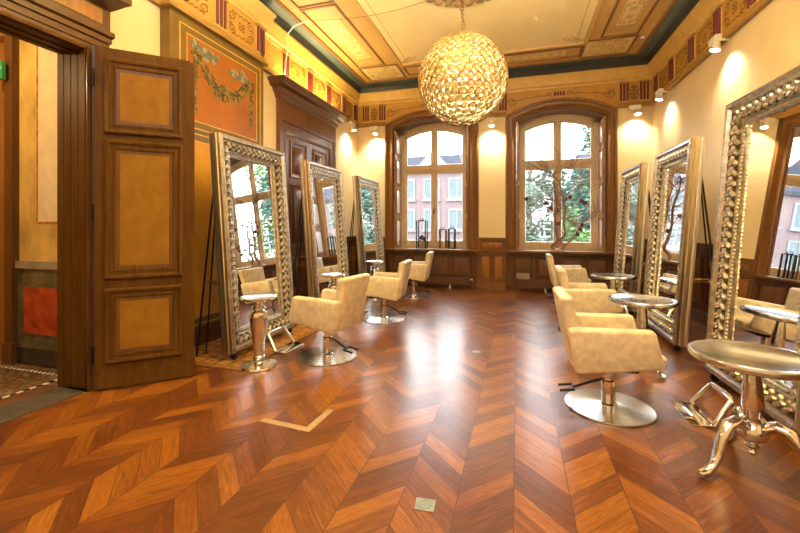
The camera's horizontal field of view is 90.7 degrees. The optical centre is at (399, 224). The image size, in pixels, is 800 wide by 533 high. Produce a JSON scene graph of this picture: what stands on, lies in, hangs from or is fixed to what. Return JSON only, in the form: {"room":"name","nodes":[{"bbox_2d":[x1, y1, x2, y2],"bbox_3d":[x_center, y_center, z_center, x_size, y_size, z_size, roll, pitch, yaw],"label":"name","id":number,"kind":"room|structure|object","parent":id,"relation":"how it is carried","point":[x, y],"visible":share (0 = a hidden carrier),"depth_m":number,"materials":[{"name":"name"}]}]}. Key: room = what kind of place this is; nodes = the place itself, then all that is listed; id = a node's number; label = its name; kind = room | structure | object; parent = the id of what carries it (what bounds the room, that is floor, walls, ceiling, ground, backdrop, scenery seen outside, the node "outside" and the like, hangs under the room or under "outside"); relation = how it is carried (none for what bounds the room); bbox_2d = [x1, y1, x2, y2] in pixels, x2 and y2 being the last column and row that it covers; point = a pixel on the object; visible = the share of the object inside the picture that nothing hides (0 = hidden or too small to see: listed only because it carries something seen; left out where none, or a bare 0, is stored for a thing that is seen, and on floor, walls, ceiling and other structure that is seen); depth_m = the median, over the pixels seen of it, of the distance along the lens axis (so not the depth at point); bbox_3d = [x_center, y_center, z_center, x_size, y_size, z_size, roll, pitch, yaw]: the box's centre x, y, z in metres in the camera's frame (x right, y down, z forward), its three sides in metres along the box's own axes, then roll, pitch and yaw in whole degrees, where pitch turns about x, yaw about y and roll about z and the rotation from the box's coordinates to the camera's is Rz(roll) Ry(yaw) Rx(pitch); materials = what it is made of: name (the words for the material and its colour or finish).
{"room":"salon","nodes":[
{"label":"salon","id":0,"kind":"room"},
{"bbox_2d":[15,39,56,368],"bbox_3d":[-3.243,-0.400,3.769,1.080,3.500,0.135,0,0,16],"label":"wall","id":1,"kind":"structure","parent":0,"point":[36,265],"depth_m":3.80,"materials":[{"name":"yellow paint"}]},
{"bbox_2d":[0,32,18,364],"bbox_3d":[-4.632,-0.400,4.212,1.925,3.500,0.275,0,0,16],"label":"door","id":2,"kind":"structure","parent":1,"relation":"in","point":[9,45],"depth_m":3.85,"materials":[{"name":"brown wood"}]},
{"bbox_2d":[0,61,5,79],"bbox_3d":[-3.954,-1.490,3.840,0.300,0.170,0.033,0,0,16],"label":"exit sign","id":3,"kind":"object","parent":2,"relation":"attached to","point":[2,63],"visible":1,"depth_m":3.80,"materials":[{"name":"green plastic"}]},
{"bbox_2d":[110,0,356,235],"bbox_3d":[-2.550,-0.950,4.067,0.100,4.600,11.550,0,0,16],"label":"wall","id":4,"kind":"structure","parent":0,"point":[136,28],"depth_m":5.79,"materials":[{"name":"beige paint"}]},
{"bbox_2d":[0,0,131,391],"bbox_3d":[-2.821,-0.320,2.536,0.470,3.340,1.972,0,0,16],"label":"door surround","id":5,"kind":"object","parent":4,"relation":"attached to","point":[69,29],"visible":0.77,"depth_m":3.21,"materials":[{"name":"brown wood"}]},
{"bbox_2d":[91,46,194,389],"bbox_3d":[-2.164,-0.060,3.361,0.744,2.780,0.091,0,0,-26],"label":"door","id":6,"kind":"structure","parent":5,"relation":"attached to","point":[143,204],"depth_m":3.33,"materials":[{"name":"brown wood"}]},
{"bbox_2d":[195,320,220,346],"bbox_3d":[-2.223,1.245,4.721,0.155,0.210,2.750,0,0,16],"label":"baseboard","id":7,"kind":"structure","parent":4,"relation":"attached to","point":[214,332],"depth_m":4.55,"materials":[{"name":"brown wood"}]},
{"bbox_2d":[160,6,262,327],"bbox_3d":[-2.199,-0.460,4.823,0.143,3.620,1.560,0,0,16],"label":"wall panel","id":8,"kind":"object","parent":4,"relation":"attached to","point":[228,82],"visible":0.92,"depth_m":4.57,"materials":[{"name":"orange paint"}]},
{"bbox_2d":[267,74,349,296],"bbox_3d":[-1.490,-0.430,6.960,0.290,3.560,2.400,0,0,16],"label":"door","id":9,"kind":"structure","parent":4,"relation":"in","point":[306,124],"depth_m":6.59,"materials":[{"name":"brown wood"}]},
{"bbox_2d":[345,121,355,131],"bbox_3d":[-1.067,-2.120,8.506,0.230,0.191,0.205,0,0,16],"label":"spotlight","id":10,"kind":"object","parent":4,"relation":"attached to","point":[351,123],"visible":1,"depth_m":8.49,"materials":[{"name":"white plastic"}]},
{"bbox_2d":[347,236,356,275],"bbox_3d":[-1.142,0.800,8.546,0.055,1.100,1.260,0,0,16],"label":"wainscot","id":11,"kind":"structure","parent":4,"relation":"attached to","point":[353,268],"depth_m":8.83,"materials":[{"name":"brown wood"}]},
{"bbox_2d":[148,0,772,127],"bbox_3d":[0.315,-2.625,2.983,6.010,0.750,11.100,0,0,16],"label":"frieze","id":12,"kind":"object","parent":4,"relation":"attached to","point":[249,26],"depth_m":6.19,"materials":[{"name":"painted plaster"},{"name":"gold paint"}]},
{"bbox_2d":[0,286,799,532],"bbox_3d":[-1.284,1.410,3.483,9.560,0.120,11.150,0,0,16],"label":"floor","id":13,"kind":"structure","parent":0,"point":[491,436],"depth_m":2.39,"materials":[{"name":"brown wood"}]},
{"bbox_2d":[0,365,85,424],"bbox_3d":[-3.374,1.346,2.877,1.415,0.008,1.800,0,0,16],"label":"threshold","id":14,"kind":"object","parent":13,"relation":"on","point":[16,405],"visible":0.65,"depth_m":3.06,"materials":[{"name":"black stone"}]},
{"bbox_2d":[195,323,318,371],"bbox_3d":[-1.673,1.347,4.641,0.995,0.006,1.820,0,0,16],"label":"floor tiles","id":15,"kind":"structure","parent":13,"relation":"on","point":[214,358],"depth_m":4.17,"materials":[{"name":"wood"}]},
{"bbox_2d":[196,132,295,359],"bbox_3d":[-1.698,0.212,4.497,0.477,2.276,1.162,0,0,16],"label":"floor mirror","id":16,"kind":"object","parent":15,"relation":"on","point":[249,203],"visible":0.94,"depth_m":4.31,"materials":[{"name":"silver metal"}]},
{"bbox_2d":[230,158,279,326],"bbox_3d":[-1.634,0.180,4.479,0.145,1.796,0.750,0,0,16],"label":"mirror glass","id":17,"kind":"object","parent":16,"relation":"attached to","point":[252,187],"depth_m":4.46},
{"bbox_2d":[267,326,304,353],"bbox_3d":[-1.262,1.246,4.337,0.269,0.209,0.395,0,0,16],"label":"footrest","id":18,"kind":"object","parent":15,"relation":"on","point":[291,346],"visible":1,"depth_m":4.30,"materials":[{"name":"silver metal"}]},
{"bbox_2d":[239,293,277,372],"bbox_3d":[-1.352,1.014,3.780,0.350,0.672,0.350,0,0,16],"label":"pedestal table","id":19,"kind":"object","parent":13,"relation":"on","point":[258,318],"visible":1,"depth_m":3.72,"materials":[{"name":"silver metal"}]},
{"bbox_2d":[260,409,333,431],"bbox_3d":[-0.730,1.349,2.783,0.420,0.002,0.323,0,0,16],"label":"corner mark","id":20,"kind":"object","parent":13,"relation":"on","point":[327,412],"visible":1,"depth_m":2.68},
{"bbox_2d":[293,160,348,297],"bbox_3d":[-1.209,0.212,6.146,0.477,2.276,1.162,0,0,16],"label":"floor mirror","id":21,"kind":"object","parent":13,"relation":"on","point":[322,207],"visible":0.8,"depth_m":5.98,"materials":[{"name":"silver wood"}]},
{"bbox_2d":[312,177,339,297],"bbox_3d":[-1.146,0.180,6.128,0.145,1.796,0.750,0,0,16],"label":"mirror glass","id":22,"kind":"object","parent":21,"relation":"attached to","point":[324,188],"depth_m":6.13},
{"bbox_2d":[288,273,369,365],"bbox_3d":[-0.727,0.927,4.061,0.692,0.845,0.604,0,0,25],"label":"chair","id":23,"kind":"object","parent":13,"relation":"on","point":[338,309],"visible":1,"depth_m":3.86,"materials":[{"name":"leather"}]},
{"bbox_2d":[321,273,346,288],"bbox_3d":[-0.909,1.014,5.453,0.350,0.672,0.350,0,0,16],"label":"pedestal table","id":24,"kind":"object","parent":13,"relation":"on","point":[334,276],"visible":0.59,"depth_m":5.39,"materials":[{"name":"silver metal"}]},
{"bbox_2d":[348,175,384,275],"bbox_3d":[-0.678,0.212,7.939,0.477,2.276,1.162,0,0,16],"label":"floor mirror","id":25,"kind":"object","parent":13,"relation":"on","point":[366,192],"visible":0.74,"depth_m":7.82,"materials":[{"name":"silver wood"}]},
{"bbox_2d":[361,189,377,275],"bbox_3d":[-0.615,0.180,7.921,0.145,1.796,0.750,0,0,16],"label":"mirror glass","id":26,"kind":"object","parent":25,"relation":"attached to","point":[368,199],"depth_m":7.97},
{"bbox_2d":[366,260,383,297],"bbox_3d":[-0.476,1.014,7.442,0.350,0.672,0.350,0,0,16],"label":"pedestal table","id":27,"kind":"object","parent":13,"relation":"on","point":[374,268],"visible":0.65,"depth_m":7.38,"materials":[{"name":"silver metal"}]},
{"bbox_2d":[363,259,411,323],"bbox_3d":[-0.210,0.927,5.664,0.692,0.845,0.604,0,0,13],"label":"chair","id":28,"kind":"object","parent":13,"relation":"on","point":[385,286],"visible":0.92,"depth_m":5.41,"materials":[{"name":"leather"}]},
{"bbox_2d":[396,251,433,298],"bbox_3d":[0.275,0.927,7.513,0.692,0.845,0.604,0,0,11],"label":"chair","id":29,"kind":"object","parent":13,"relation":"on","point":[420,270],"visible":0.81,"depth_m":7.24,"materials":[{"name":"leather"}]},
{"bbox_2d":[414,497,435,511],"bbox_3d":[0.121,1.347,1.904,0.096,0.007,0.084,0,0,12],"label":"socket","id":30,"kind":"object","parent":13,"relation":"on","point":[423,504],"visible":1,"depth_m":1.90,"materials":[{"name":"beige plastic"}]},
{"bbox_2d":[408,275,472,288],"bbox_3d":[0.700,1.222,8.543,1.730,0.255,0.140,0,0,16],"label":"radiator","id":31,"kind":"object","parent":13,"relation":"on","point":[433,279],"visible":0.7,"depth_m":8.40,"materials":[{"name":"brown metal"}]},
{"bbox_2d":[519,279,609,292],"bbox_3d":[3.255,1.222,7.786,1.730,0.255,0.140,0,0,16],"label":"radiator","id":32,"kind":"object","parent":13,"relation":"on","point":[545,284],"visible":0.33,"depth_m":7.88,"materials":[{"name":"brown metal"}]},
{"bbox_2d":[545,253,591,304],"bbox_3d":[2.869,0.927,6.764,0.692,0.845,0.604,0,0,16],"label":"chair","id":33,"kind":"object","parent":13,"relation":"on","point":[575,273],"visible":0.53,"depth_m":6.52,"materials":[{"name":"leather"}]},
{"bbox_2d":[554,265,623,337],"bbox_3d":[2.192,0.927,4.618,0.692,0.845,0.604,0,0,16],"label":"chair","id":34,"kind":"object","parent":13,"relation":"on","point":[587,297],"visible":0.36,"depth_m":4.36,"materials":[{"name":"leather"}]},
{"bbox_2d":[552,287,666,426],"bbox_3d":[1.527,0.927,2.937,0.692,0.845,0.604,0,0,15],"label":"chair","id":35,"kind":"object","parent":13,"relation":"on","point":[608,344],"visible":1,"depth_m":2.74,"materials":[{"name":"leather"}]},
{"bbox_2d":[590,273,636,324],"bbox_3d":[3.040,1.025,5.564,0.623,0.640,0.638,0,0,-35],"label":"round table","id":36,"kind":"object","parent":13,"relation":"on","point":[613,277],"visible":0.48,"depth_m":5.45,"materials":[{"name":"silver metal"}]},
{"bbox_2d":[613,162,650,314],"bbox_3d":[3.783,0.212,6.347,0.477,2.276,1.162,0,0,16],"label":"floor mirror","id":37,"kind":"object","parent":13,"relation":"on","point":[634,196],"visible":0.84,"depth_m":6.26,"materials":[{"name":"silver wood"}]},
{"bbox_2d":[620,180,638,292],"bbox_3d":[3.720,0.180,6.366,0.145,1.796,0.750,0,0,16],"label":"mirror glass","id":38,"kind":"object","parent":37,"relation":"attached to","point":[632,185],"depth_m":6.48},
{"bbox_2d":[608,294,678,378],"bbox_3d":[2.345,1.025,3.761,0.623,0.640,0.638,0,0,-6],"label":"round table","id":39,"kind":"object","parent":13,"relation":"on","point":[640,301],"visible":0.54,"depth_m":3.74,"materials":[{"name":"silver metal"}]},
{"bbox_2d":[643,136,712,350],"bbox_3d":[3.286,0.212,4.669,0.477,2.276,1.162,0,0,16],"label":"floor mirror","id":40,"kind":"object","parent":13,"relation":"on","point":[677,184],"visible":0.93,"depth_m":4.51,"materials":[{"name":"silver wood"}]},
{"bbox_2d":[655,162,686,318],"bbox_3d":[3.223,0.180,4.688,0.145,1.796,0.750,0,0,16],"label":"mirror glass","id":41,"kind":"object","parent":40,"relation":"attached to","point":[672,193],"depth_m":4.74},
{"bbox_2d":[670,382,733,428],"bbox_3d":[2.132,1.246,2.789,0.269,0.209,0.395,0,0,16],"label":"footrest","id":42,"kind":"object","parent":13,"relation":"on","point":[690,411],"visible":0.98,"depth_m":2.75,"materials":[{"name":"silver metal"}]},
{"bbox_2d":[687,339,799,477],"bbox_3d":[1.913,1.025,2.193,0.623,0.640,0.638,0,0,11],"label":"round table","id":43,"kind":"object","parent":13,"relation":"on","point":[755,361],"visible":1,"depth_m":2.12,"materials":[{"name":"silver metal"}]},
{"bbox_2d":[703,65,799,433],"bbox_3d":[2.762,0.149,2.858,0.501,2.401,1.220,0,0,15],"label":"floor mirror","id":44,"kind":"object","parent":13,"relation":"on","point":[754,297],"visible":0.76,"depth_m":2.96,"materials":[{"name":"silver wood"}]},
{"bbox_2d":[731,104,799,386],"bbox_3d":[2.695,0.115,2.876,0.152,1.895,0.788,0,0,15],"label":"mirror glass","id":45,"kind":"object","parent":44,"relation":"attached to","point":[765,274],"depth_m":2.89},
{"bbox_2d":[280,0,672,81],"bbox_3d":[0.389,-3.200,3.196,6.230,0.140,11.550,0,0,16],"label":"ceiling","id":46,"kind":"structure","parent":0,"point":[394,44],"depth_m":6.30,"materials":[{"name":"beige paint"}]},
{"bbox_2d":[284,20,308,74],"bbox_3d":[-1.580,-2.705,6.074,0.382,0.875,0.092,0,0,-2],"label":"cable","id":47,"kind":"object","parent":46,"relation":"attached to","point":[306,20],"visible":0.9,"depth_m":6.08,"materials":[{"name":"plastic"}]},
{"bbox_2d":[312,0,428,20],"bbox_3d":[-0.350,-3.075,5.683,2.103,0.107,0.006,0,0,19],"label":"wire","id":48,"kind":"object","parent":46,"relation":"hanging from","point":[427,0],"visible":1,"depth_m":5.65,"materials":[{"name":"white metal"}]},
{"bbox_2d":[426,0,489,6],"bbox_3d":[0.783,-3.111,4.951,1.410,0.095,1.410,0,0,16],"label":"ceiling rose","id":49,"kind":"object","parent":46,"relation":"attached to","point":[457,3],"visible":0.98,"depth_m":5.51,"materials":[{"name":"brown metal"}]},
{"bbox_2d":[418,0,508,125],"bbox_3d":[0.784,-2.177,4.951,1.115,1.849,1.114,0,0,25],"label":"pendant lamp","id":50,"kind":"object","parent":49,"relation":"hanging from","point":[468,111],"visible":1,"depth_m":4.58,"materials":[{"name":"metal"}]},
{"bbox_2d":[357,80,652,238],"bbox_3d":[1.963,-0.950,8.511,6.230,4.600,0.465,0,0,16],"label":"wall","id":51,"kind":"structure","parent":0,"point":[635,133],"depth_m":7.84,"materials":[{"name":"beige paint"}]},
{"bbox_2d":[369,126,377,134],"bbox_3d":[-0.578,-2.120,8.920,0.205,0.191,0.230,0,0,16],"label":"spotlight","id":52,"kind":"object","parent":51,"relation":"attached to","point":[375,128],"visible":1,"depth_m":8.84,"materials":[{"name":"white plastic"}]},
{"bbox_2d":[384,109,477,251],"bbox_3d":[0.712,-0.988,8.811,2.070,3.095,0.620,0,0,16],"label":"window","id":53,"kind":"structure","parent":51,"relation":"in","point":[397,132],"depth_m":8.88,"materials":[{"name":"brown wood"}]},
{"bbox_2d":[394,131,400,247],"bbox_3d":[-0.046,-0.797,9.064,0.060,2.625,0.415,0,0,16],"label":"shutter","id":54,"kind":"object","parent":53,"relation":"attached to","point":[397,134],"depth_m":8.96,"materials":[{"name":"brown wood"}]},
{"bbox_2d":[416,220,427,248],"bbox_3d":[0.494,0.189,8.886,0.222,0.667,0.222,0,0,16],"label":"lantern","id":55,"kind":"object","parent":53,"relation":"on","point":[425,247],"visible":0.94,"depth_m":8.87,"materials":[{"name":"black metal"}]},
{"bbox_2d":[439,228,446,248],"bbox_3d":[0.955,0.283,8.770,0.157,0.477,0.157,0,0,16],"label":"lantern","id":56,"kind":"object","parent":53,"relation":"on","point":[442,228],"visible":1,"depth_m":8.71,"materials":[{"name":"brown metal"}]},
{"bbox_2d":[448,228,455,248],"bbox_3d":[1.141,0.279,8.694,0.157,0.487,0.157,0,0,16],"label":"lantern","id":57,"kind":"object","parent":53,"relation":"on","point":[450,228],"visible":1,"depth_m":8.64,"materials":[{"name":"black metal"}]},
{"bbox_2d":[466,126,468,248],"bbox_3d":[1.484,-0.797,8.610,0.060,2.625,0.415,0,0,16],"label":"shutter","id":58,"kind":"object","parent":53,"relation":"attached to","point":[467,129],"depth_m":8.43,"materials":[{"name":"brown wood"}]},
{"bbox_2d":[484,117,494,126],"bbox_3d":[1.862,-2.120,8.197,0.205,0.191,0.230,0,0,16],"label":"spotlight","id":59,"kind":"object","parent":51,"relation":"attached to","point":[490,119],"visible":0.93,"depth_m":8.12,"materials":[{"name":"white plastic"}]},
{"bbox_2d":[479,117,504,237],"bbox_3d":[1.931,-0.990,8.287,0.545,2.500,0.012,0,0,16],"label":"wall panel","id":60,"kind":"object","parent":51,"relation":"attached to","point":[491,139],"visible":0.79,"depth_m":8.28,"materials":[{"name":"beige paint"}]},
{"bbox_2d":[357,116,647,293],"bbox_3d":[1.889,-0.450,8.295,6.030,3.600,0.220,0,0,16],"label":"wainscot","id":61,"kind":"structure","parent":51,"relation":"attached to","point":[491,267],"depth_m":8.19,"materials":[{"name":"brown wood"}]},
{"bbox_2d":[516,273,528,278],"bbox_3d":[2.490,1.037,8.021,0.260,0.114,0.045,0,0,16],"label":"card","id":62,"kind":"object","parent":61,"relation":"attached to","point":[518,275],"visible":1,"depth_m":8.00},
{"bbox_2d":[506,97,617,254],"bbox_3d":[3.238,-0.988,8.062,2.070,3.095,0.620,0,0,16],"label":"window","id":63,"kind":"structure","parent":51,"relation":"in","point":[603,123],"depth_m":8.11,"materials":[{"name":"brown wood"}]},
{"bbox_2d":[516,122,518,249],"bbox_3d":[2.481,-0.797,8.315,0.060,2.625,0.415,0,0,16],"label":"shutter","id":64,"kind":"object","parent":63,"relation":"attached to","point":[517,123],"depth_m":8.12,"materials":[{"name":"brown wood"}]},
{"bbox_2d":[522,146,597,250],"bbox_3d":[3.220,-0.561,8.015,1.428,2.223,0.328,0,0,16],"label":"tree","id":65,"kind":"object","parent":63,"relation":"on","point":[579,228],"visible":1,"depth_m":7.98,"materials":[{"name":"green plant"}]},
{"bbox_2d":[598,116,604,251],"bbox_3d":[4.011,-0.797,7.862,0.060,2.625,0.415,0,0,16],"label":"shutter","id":66,"kind":"object","parent":63,"relation":"attached to","point":[601,121],"depth_m":7.77,"materials":[{"name":"brown wood"}]},
{"bbox_2d":[629,104,641,115],"bbox_3d":[4.418,-2.150,7.441,0.205,0.191,0.230,0,0,16],"label":"spotlight","id":67,"kind":"object","parent":51,"relation":"attached to","point":[636,108],"visible":1,"depth_m":7.37,"materials":[{"name":"white plastic"}]},
{"bbox_2d":[653,0,799,243],"bbox_3d":[3.318,-0.950,2.329,0.120,4.600,11.550,0,0,16],"label":"wall","id":68,"kind":"structure","parent":0,"point":[767,47],"depth_m":5.00,"materials":[{"name":"beige paint"}]},
{"bbox_2d":[259,0,699,93],"bbox_3d":[0.315,-3.060,2.983,6.010,0.220,11.100,0,0,16],"label":"trim","id":69,"kind":"structure","parent":68,"relation":"attached to","point":[678,10],"depth_m":7.34,"materials":[{"name":"green paint"}]},
{"bbox_2d":[655,88,669,100],"bbox_3d":[4.427,-2.190,6.675,0.230,0.191,0.205,0,0,16],"label":"spotlight","id":70,"kind":"object","parent":68,"relation":"attached to","point":[659,93],"visible":1,"depth_m":6.62,"materials":[{"name":"white plastic"}]},
{"bbox_2d":[691,243,713,326],"bbox_3d":[3.170,0.800,2.138,0.055,1.100,11.100,0,0,16],"label":"wainscot","id":71,"kind":"structure","parent":68,"relation":"attached to","point":[701,291],"depth_m":5.41,"materials":[{"name":"brown wood"}]},
{"bbox_2d":[708,33,729,52],"bbox_3d":[3.870,-2.190,4.796,0.230,0.191,0.205,0,0,16],"label":"spotlight","id":72,"kind":"object","parent":68,"relation":"attached to","point":[714,42],"visible":1,"depth_m":4.75,"materials":[{"name":"white plastic"}]},
{"label":"outside","id":73,"kind":"structure","parent":0,"visible":0},
{"bbox_3d":[14.143,3.650,47.749,120.000,0.200,80.400,0,0,16],"label":"ground","id":74,"kind":"structure","parent":73,"visible":0},
{"bbox_2d":[408,152,461,240],"bbox_3d":[0.784,-1.150,34.159,11.700,9.400,8.450,0,0,16],"label":"house","id":75,"kind":"structure","parent":74,"relation":"on","point":[449,185],"depth_m":29.54,"materials":[{"name":"stone"}]},
{"bbox_2d":[526,170,569,241],"bbox_3d":[4.237,0.710,12.955,2.225,5.688,2.438,0,0,-37],"label":"tree","id":76,"kind":"object","parent":74,"relation":"on","point":[532,187],"visible":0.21,"depth_m":12.72,"materials":[{"name":"green plant"}]},
{"bbox_2d":[526,169,589,241],"bbox_3d":[6.328,0.439,17.018,3.972,6.230,4.650,0,0,16],"label":"tree","id":77,"kind":"object","parent":74,"relation":"on","point":[566,184],"visible":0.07,"depth_m":16.22,"materials":[{"name":"green plant"}]},
{"bbox_2d":[562,203,589,241],"bbox_3d":[4.613,1.494,10.226,1.523,4.122,1.560,0,0,-27],"label":"tree","id":78,"kind":"object","parent":74,"relation":"on","point":[583,237],"visible":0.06,"depth_m":10.25,"materials":[{"name":"green plant"}]},
{"bbox_2d":[566,126,589,239],"bbox_3d":[6.264,0.146,11.818,2.225,6.814,2.246,0,0,38],"label":"tree","id":79,"kind":"object","parent":74,"relation":"on","point":[586,172],"visible":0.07,"depth_m":11.79,"materials":[{"name":"green plant"}]},
{"bbox_2d":[570,153,589,218],"bbox_3d":[20.949,-1.350,33.401,11.200,9.800,8.450,0,0,16],"label":"house","id":80,"kind":"structure","parent":74,"relation":"on","point":[577,155],"depth_m":34.05,"materials":[{"name":"stone"}]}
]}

